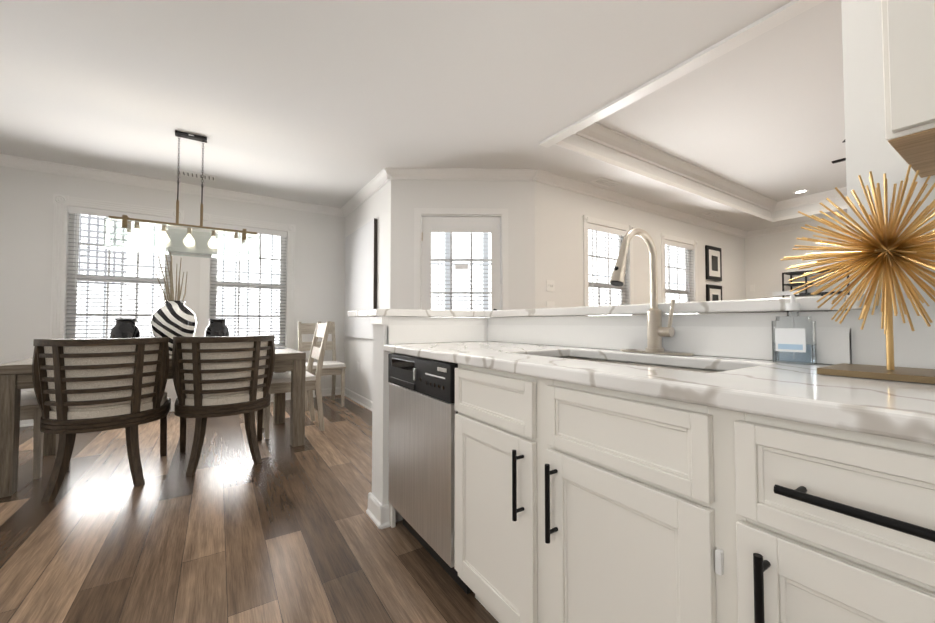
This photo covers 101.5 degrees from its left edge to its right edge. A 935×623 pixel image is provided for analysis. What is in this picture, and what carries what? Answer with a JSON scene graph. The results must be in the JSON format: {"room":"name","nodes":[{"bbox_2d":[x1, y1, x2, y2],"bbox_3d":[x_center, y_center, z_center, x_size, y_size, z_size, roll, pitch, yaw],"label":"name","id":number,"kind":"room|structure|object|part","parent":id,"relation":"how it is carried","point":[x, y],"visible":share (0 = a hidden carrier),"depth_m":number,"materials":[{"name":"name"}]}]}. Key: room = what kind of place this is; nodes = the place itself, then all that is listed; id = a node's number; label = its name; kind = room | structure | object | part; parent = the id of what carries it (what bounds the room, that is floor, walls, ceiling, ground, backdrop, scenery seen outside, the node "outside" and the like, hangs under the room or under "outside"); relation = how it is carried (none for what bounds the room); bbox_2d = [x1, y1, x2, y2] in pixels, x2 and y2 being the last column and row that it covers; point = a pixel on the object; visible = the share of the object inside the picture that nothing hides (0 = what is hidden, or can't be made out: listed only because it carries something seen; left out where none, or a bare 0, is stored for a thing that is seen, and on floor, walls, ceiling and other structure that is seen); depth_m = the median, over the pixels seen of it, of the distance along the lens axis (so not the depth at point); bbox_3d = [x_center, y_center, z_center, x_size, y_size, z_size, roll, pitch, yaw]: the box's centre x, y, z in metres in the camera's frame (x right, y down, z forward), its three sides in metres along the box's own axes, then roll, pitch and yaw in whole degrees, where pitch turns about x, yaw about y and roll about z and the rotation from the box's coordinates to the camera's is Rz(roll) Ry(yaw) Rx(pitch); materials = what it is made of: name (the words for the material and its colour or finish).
{"room":"kitchen","nodes":[
{"label":"kitchen","id":0,"kind":"room"},
{"bbox_2d":[0,166,344,401],"bbox_3d":[-3.386,-0.192,4.440,4.075,2.660,0.120,1,-2,-33],"label":"wall","id":1,"kind":"structure","parent":0,"point":[26,222],"depth_m":4.13,"materials":[{"name":"white paint"}]},
{"bbox_2d":[50,193,183,338],"bbox_3d":[-3.764,-0.310,4.163,1.057,1.742,0.145,1,-2,-33],"label":"window","id":2,"kind":"structure","parent":1,"relation":"in","point":[61,203],"depth_m":3.99,"materials":[{"name":"white"}]},
{"bbox_2d":[65,206,171,338],"bbox_3d":[-3.757,-0.313,4.151,0.847,1.533,0.072,1,-2,-33],"label":"window blinds","id":3,"kind":"object","parent":2,"relation":"attached to","point":[88,211],"visible":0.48,"depth_m":4.08,"materials":[{"name":"white plastic"}]},
{"bbox_2d":[20,387,389,528],"bbox_3d":[1.476,1.039,2.775,10.200,0.102,7.920,1,-2,-33],"label":"baseboard","id":4,"kind":"structure","parent":1,"relation":"attached to","point":[377,511],"depth_m":3.71,"materials":[{"name":"white"}]},
{"bbox_2d":[199,213,295,349],"bbox_3d":[-2.749,-0.290,4.825,1.042,1.742,0.145,1,-2,-33],"label":"window","id":5,"kind":"structure","parent":1,"relation":"in","point":[206,279],"depth_m":4.87,"materials":[{"name":"white"}]},
{"bbox_2d":[210,223,286,346],"bbox_3d":[-2.741,-0.293,4.813,0.832,1.533,0.072,1,-2,-33],"label":"window blinds","id":6,"kind":"object","parent":5,"relation":"attached to","point":[259,230],"visible":0.65,"depth_m":4.83,"materials":[{"name":"white plastic"}]},
{"bbox_2d":[0,395,498,622],"bbox_3d":[1.476,1.120,2.773,10.600,0.060,8.320,1,-2,-33],"label":"floor","id":7,"kind":"structure","parent":0,"point":[231,531],"depth_m":1.79,"materials":[{"name":"brown wood"}]},
{"bbox_2d":[20,391,58,478],"bbox_3d":[-3.107,0.573,2.533,0.567,1.020,0.464,1,-2,-33],"label":"chair","id":8,"kind":"object","parent":7,"relation":"on","point":[29,407],"visible":0.38,"depth_m":2.47,"materials":[{"name":"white wood"}]},
{"bbox_2d":[32,337,170,502],"bbox_3d":[-2.352,0.626,2.505,0.637,0.912,0.648,1,-2,-33],"label":"barrel chair","id":9,"kind":"object","parent":7,"relation":"on","point":[87,385],"visible":1,"depth_m":2.28,"materials":[{"name":"brown wood"}]},
{"bbox_2d":[0,347,305,497],"bbox_3d":[-2.309,0.718,3.055,1.735,0.760,1.014,1,-2,-33],"label":"dining table","id":10,"kind":"object","parent":7,"relation":"on","point":[15,377],"visible":0.52,"depth_m":2.29,"materials":[{"name":"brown wood"}]},
{"bbox_2d":[110,319,140,337],"bbox_3d":[-2.590,0.194,2.896,0.176,0.275,0.176,1,-2,-33],"label":"jar","id":11,"kind":"object","parent":10,"relation":"on","point":[125,328],"visible":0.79,"depth_m":2.84,"materials":[{"name":"black ceramic"}]},
{"bbox_2d":[150,251,196,353],"bbox_3d":[-2.342,-0.063,3.055,0.296,0.797,0.296,1,-2,-33],"label":"vase","id":12,"kind":"object","parent":10,"relation":"on","point":[171,318],"visible":0.88,"depth_m":2.97,"materials":[{"name":"ceramic"}]},
{"bbox_2d":[205,319,229,336],"bbox_3d":[-2.116,0.204,3.231,0.176,0.275,0.176,1,-2,-33],"label":"jar","id":13,"kind":"object","parent":10,"relation":"on","point":[217,328],"visible":0.62,"depth_m":3.18,"materials":[{"name":"black ceramic"}]},
{"bbox_2d":[172,335,274,475],"bbox_3d":[-1.825,0.637,2.883,0.636,0.912,0.654,1,-2,-33],"label":"barrel chair","id":14,"kind":"object","parent":7,"relation":"on","point":[222,376],"visible":1,"depth_m":2.65,"materials":[{"name":"brown wood"}]},
{"bbox_2d":[262,321,330,438],"bbox_3d":[-1.654,0.605,3.648,0.567,1.020,0.464,1,-2,-33],"label":"chair","id":15,"kind":"object","parent":7,"relation":"on","point":[281,382],"visible":0.77,"depth_m":3.56,"materials":[{"name":"white wood"}]},
{"bbox_2d":[298,322,345,410],"bbox_3d":[-1.810,0.637,4.713,0.464,1.020,0.567,1,-2,-33],"label":"chair","id":16,"kind":"object","parent":7,"relation":"on","point":[333,367],"visible":0.69,"depth_m":4.79,"materials":[{"name":"white wood"}]},
{"bbox_2d":[388,352,591,614],"bbox_3d":[0.050,0.632,1.782,0.640,0.858,0.718,1,-2,-33],"label":"base cabinet","id":17,"kind":"object","parent":7,"relation":"on","point":[504,507],"depth_m":1.23,"materials":[{"name":"white paint"}]},
{"bbox_2d":[388,353,469,593],"bbox_3d":[0.031,0.626,1.785,0.628,0.846,0.605,1,-2,-33],"label":"dishwasher","id":18,"kind":"object","parent":17,"relation":"in","point":[422,411],"depth_m":1.55,"materials":[{"name":"silver metal"}]},
{"bbox_2d":[384,341,934,447],"bbox_3d":[0.550,0.156,1.024,0.647,0.035,2.557,1,-2,-33],"label":"countertop","id":19,"kind":"structure","parent":17,"relation":"on","point":[901,412],"depth_m":0.70,"materials":[{"name":"white stone"}]},
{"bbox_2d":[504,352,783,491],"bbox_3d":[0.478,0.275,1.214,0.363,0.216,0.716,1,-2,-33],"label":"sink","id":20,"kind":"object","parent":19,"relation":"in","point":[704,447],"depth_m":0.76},
{"bbox_2d":[610,228,699,355],"bbox_3d":[0.577,-0.071,1.301,0.262,0.432,0.260,1,-2,-33],"label":"faucet","id":21,"kind":"object","parent":19,"relation":"on","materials":[{"name":"silver metal"}]},
{"bbox_2d":[771,291,816,363],"bbox_3d":[0.874,0.041,1.026,0.050,0.192,0.090,1,-2,-33],"label":"soap dispenser","id":22,"kind":"object","parent":19,"relation":"on","point":[791,340],"visible":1,"depth_m":1.02,"materials":[{"name":"plastic"}]},
{"bbox_2d":[781,165,934,383],"bbox_3d":[0.856,-0.080,0.780,0.329,0.419,0.333,1,-2,-33],"label":"starburst sculpture","id":23,"kind":"object","parent":19,"relation":"on","point":[885,254],"visible":1,"depth_m":0.77,"materials":[{"name":"gold metal"}]},
{"bbox_2d":[782,267,849,297],"bbox_3d":[5.345,0.279,5.809,0.370,1.800,0.765,1,-2,-33],"label":"etagere shelf","id":24,"kind":"object","parent":7,"relation":"on","point":[800,284],"visible":0.27,"depth_m":5.89,"materials":[{"name":"black metal"}]},
{"bbox_2d":[344,180,390,400],"bbox_3d":[-1.245,-0.183,4.738,0.164,2.660,1.720,1,-2,-33],"label":"wall","id":25,"kind":"structure","parent":0,"point":[376,205],"depth_m":4.60,"materials":[{"name":"white paint"}]},
{"bbox_3d":[-1.358,-0.356,4.803,0.040,1.370,1.155,1,-2,-33],"label":"canvas art","id":26,"kind":"part","parent":25,"relation":"part of"},
{"bbox_2d":[0,0,846,231],"bbox_3d":[1.476,-1.709,2.855,10.600,0.380,8.320,1,-2,-33],"label":"ceiling","id":27,"kind":"structure","parent":0,"point":[337,103],"depth_m":2.74,"materials":[{"name":"white paint"}]},
{"bbox_2d":[103,130,259,261],"bbox_3d":[-2.356,-0.992,3.245,1.038,1.028,0.182,1,-2,-33],"label":"chandelier","id":28,"kind":"object","parent":27,"relation":"hanging from","point":[136,236],"visible":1,"depth_m":3.20,"materials":[{"name":"gold metal"}]},
{"bbox_2d":[174,169,214,180],"bbox_3d":[-2.949,-1.475,4.141,0.360,0.010,0.160,1,-2,-33],"label":"ceiling vent","id":29,"kind":"object","parent":27,"relation":"in","point":[195,175],"visible":0.96,"depth_m":4.13,"materials":[{"name":"white"}]},
{"bbox_2d":[590,177,620,187],"bbox_3d":[1.577,-1.469,4.360,0.340,0.010,0.150,1,-2,-33],"label":"ceiling vent","id":30,"kind":"object","parent":27,"relation":"in","point":[602,181],"visible":0.98,"depth_m":4.34,"materials":[{"name":"white metal"}]},
{"bbox_2d":[547,128,778,221],"bbox_3d":[2.831,-1.604,4.711,4.900,0.281,0.110,1,-2,-33],"label":"trim","id":31,"kind":"structure","parent":27,"relation":"attached to","point":[609,138],"depth_m":4.39,"materials":[{"name":"white"}]},
{"bbox_2d":[551,0,824,147],"bbox_3d":[1.893,-1.683,1.675,0.210,0.300,3.930,1,-2,-33],"label":"trim","id":32,"kind":"structure","parent":27,"relation":"attached to","point":[588,127],"depth_m":2.36,"materials":[{"name":"white"}]},
{"bbox_2d":[700,211,722,216],"bbox_3d":[3.592,-1.432,5.626,0.340,0.010,0.150,1,-2,-33],"label":"ceiling vent","id":33,"kind":"object","parent":27,"relation":"in","point":[711,214],"visible":0.98,"depth_m":5.62,"materials":[{"name":"white metal"}]},
{"bbox_2d":[793,189,808,193],"bbox_3d":[4.781,-1.716,5.478,0.170,0.012,0.170,1,-2,-33],"label":"recessed light","id":34,"kind":"object","parent":27,"relation":"in","point":[801,191],"visible":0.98,"depth_m":5.47,"materials":[{"name":"white"}]},
{"bbox_2d":[779,187,846,220],"bbox_3d":[5.946,-1.616,4.319,0.110,0.281,3.930,1,-2,-33],"label":"trim","id":35,"kind":"structure","parent":27,"relation":"attached to","point":[831,194],"depth_m":5.65,"materials":[{"name":"white"}]},
{"bbox_2d":[831,140,845,163],"bbox_3d":[3.932,-1.566,3.020,1.583,0.454,1.563,1,-2,-33],"label":"ceiling fan","id":36,"kind":"object","parent":27,"relation":"hanging from","point":[839,160],"visible":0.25,"depth_m":3.62,"materials":[{"name":"black metal"}]},
{"bbox_2d":[370,317,485,521],"bbox_3d":[-0.208,0.552,2.137,0.630,1.038,0.184,1,-2,-33],"label":"wall","id":37,"kind":"structure","parent":0,"point":[386,330],"depth_m":1.98,"materials":[{"name":"white paint"}]},
{"bbox_2d":[390,180,534,309],"bbox_3d":[-0.048,-0.202,4.075,1.522,2.660,0.120,0,-2,-1],"label":"wall","id":38,"kind":"structure","parent":0,"point":[516,199],"depth_m":4.04,"materials":[{"name":"white paint"}]},
{"bbox_2d":[414,208,508,309],"bbox_3d":[-0.066,0.021,4.060,0.989,2.212,0.138,0,-2,-1],"label":"door frame","id":39,"kind":"structure","parent":38,"relation":"attached to","point":[420,213],"depth_m":4.02,"materials":[{"name":"white wood"}]},
{"bbox_2d":[422,217,500,310],"bbox_3d":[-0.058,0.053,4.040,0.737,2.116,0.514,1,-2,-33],"label":"back door","id":40,"kind":"structure","parent":38,"relation":"in","point":[492,222],"depth_m":4.06,"materials":[{"name":"white"}]},
{"bbox_2d":[431,226,490,309],"bbox_3d":[-0.065,-0.027,4.005,0.627,1.743,0.070,0,-2,-3],"label":"door blinds","id":41,"kind":"object","parent":40,"relation":"attached to","point":[476,229],"visible":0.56,"depth_m":4.00,"materials":[{"name":"white plastic"}]},
{"bbox_2d":[455,264,467,268],"bbox_3d":[-0.062,-0.467,3.994,0.135,0.055,0.002,0,-2,-1],"label":"sticker","id":42,"kind":"object","parent":40,"relation":"attached to","point":[461,266],"visible":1,"depth_m":3.99,"materials":[{"name":"white paper"}]},
{"bbox_2d":[535,181,745,308],"bbox_3d":[2.855,-0.161,5.502,5.190,2.660,0.120,1,-2,-33],"label":"wall","id":43,"kind":"structure","parent":0,"point":[560,213],"depth_m":4.64,"materials":[{"name":"white paint"}]},
{"bbox_2d":[0,154,847,237],"bbox_3d":[1.476,-1.473,2.849,10.200,0.092,7.920,1,-2,-33],"label":"crown molding","id":44,"kind":"structure","parent":43,"relation":"attached to","point":[380,179],"depth_m":4.32,"materials":[{"name":"white wood"}]},
{"bbox_2d":[546,280,554,290],"bbox_3d":[0.902,-0.280,4.152,0.120,0.120,0.011,1,-2,-33],"label":"switch plate","id":45,"kind":"object","parent":43,"relation":"attached to","point":[550,285],"depth_m":4.15,"materials":[{"name":"white plastic"}]},
{"bbox_2d":[546,301,554,307],"bbox_3d":[0.902,-0.050,4.145,0.120,0.120,0.011,1,-2,-33],"label":"switch plate","id":46,"kind":"object","parent":43,"relation":"attached to","point":[549,304],"depth_m":4.14,"materials":[{"name":"white plastic"}]},
{"bbox_2d":[583,215,633,306],"bbox_3d":[1.732,-0.285,4.737,0.980,1.664,0.150,1,-2,-33],"label":"window","id":47,"kind":"structure","parent":43,"relation":"in","point":[596,221],"depth_m":4.74,"materials":[{"name":"white"}]},
{"bbox_2d":[588,223,628,304],"bbox_3d":[1.739,-0.286,4.727,0.802,1.513,0.072,1,-2,-33],"label":"window blinds","id":48,"kind":"object","parent":47,"relation":"attached to","point":[608,230],"visible":0.4,"depth_m":4.69,"materials":[{"name":"white plastic"}]},
{"bbox_2d":[660,233,697,302],"bbox_3d":[3.098,-0.259,5.627,1.000,1.664,0.150,1,-2,-33],"label":"window","id":49,"kind":"structure","parent":43,"relation":"in","point":[663,236],"depth_m":5.72,"materials":[{"name":"white"}]},
{"bbox_2d":[665,239,693,302],"bbox_3d":[3.104,-0.260,5.617,0.822,1.513,0.072,1,-2,-33],"label":"window blinds","id":50,"kind":"object","parent":49,"relation":"attached to","point":[677,244],"visible":0.42,"depth_m":5.62,"materials":[{"name":"white plastic"}]},
{"bbox_2d":[705,245,721,280],"bbox_3d":[3.965,-0.772,6.152,0.480,0.540,0.032,1,-2,-33],"label":"picture frame","id":51,"kind":"object","parent":43,"relation":"attached to","point":[713,263],"visible":1,"depth_m":6.11,"materials":[{"name":"black wood"}]},
{"bbox_2d":[706,284,721,300],"bbox_3d":[3.965,-0.152,6.133,0.480,0.540,0.032,1,-2,-33],"label":"picture frame","id":52,"kind":"object","parent":43,"relation":"attached to","point":[713,292],"visible":0.36,"depth_m":6.10,"materials":[{"name":"black metal"}]},
{"bbox_2d":[486,311,851,364],"bbox_3d":[0.561,0.540,1.714,0.168,1.038,1.720,1,-2,-33],"label":"wall","id":53,"kind":"structure","parent":0,"point":[741,335],"depth_m":1.27,"materials":[{"name":"white paint"}]},
{"bbox_2d":[745,222,849,298],"bbox_3d":[6.519,-0.189,4.526,0.120,2.660,5.520,1,-2,-33],"label":"wall","id":54,"kind":"structure","parent":0,"point":[765,267],"depth_m":6.41,"materials":[{"name":"white paint"}]},
{"bbox_2d":[841,0,934,368],"bbox_3d":[1.889,-0.323,-0.033,0.420,2.660,2.700,1,-2,-33],"label":"wall column","id":55,"kind":"structure","parent":0,"point":[869,148],"depth_m":0.94,"materials":[{"name":"white paint"}]},
{"bbox_2d":[881,0,934,177],"bbox_3d":[1.085,-0.741,0.446,0.411,0.846,0.962,1,-2,-33],"label":"upper cabinet","id":56,"kind":"object","parent":55,"relation":"attached to","point":[908,35],"visible":1,"depth_m":0.67,"materials":[{"name":"white paint"}]},
{"label":"outside","id":57,"kind":"structure","parent":0,"visible":0},
{"bbox_2d":[76,214,685,342],"bbox_3d":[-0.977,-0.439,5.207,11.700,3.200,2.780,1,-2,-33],"label":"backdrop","id":58,"kind":"structure","parent":57,"point":[461,241],"depth_m":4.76,"materials":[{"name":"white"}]}
]}

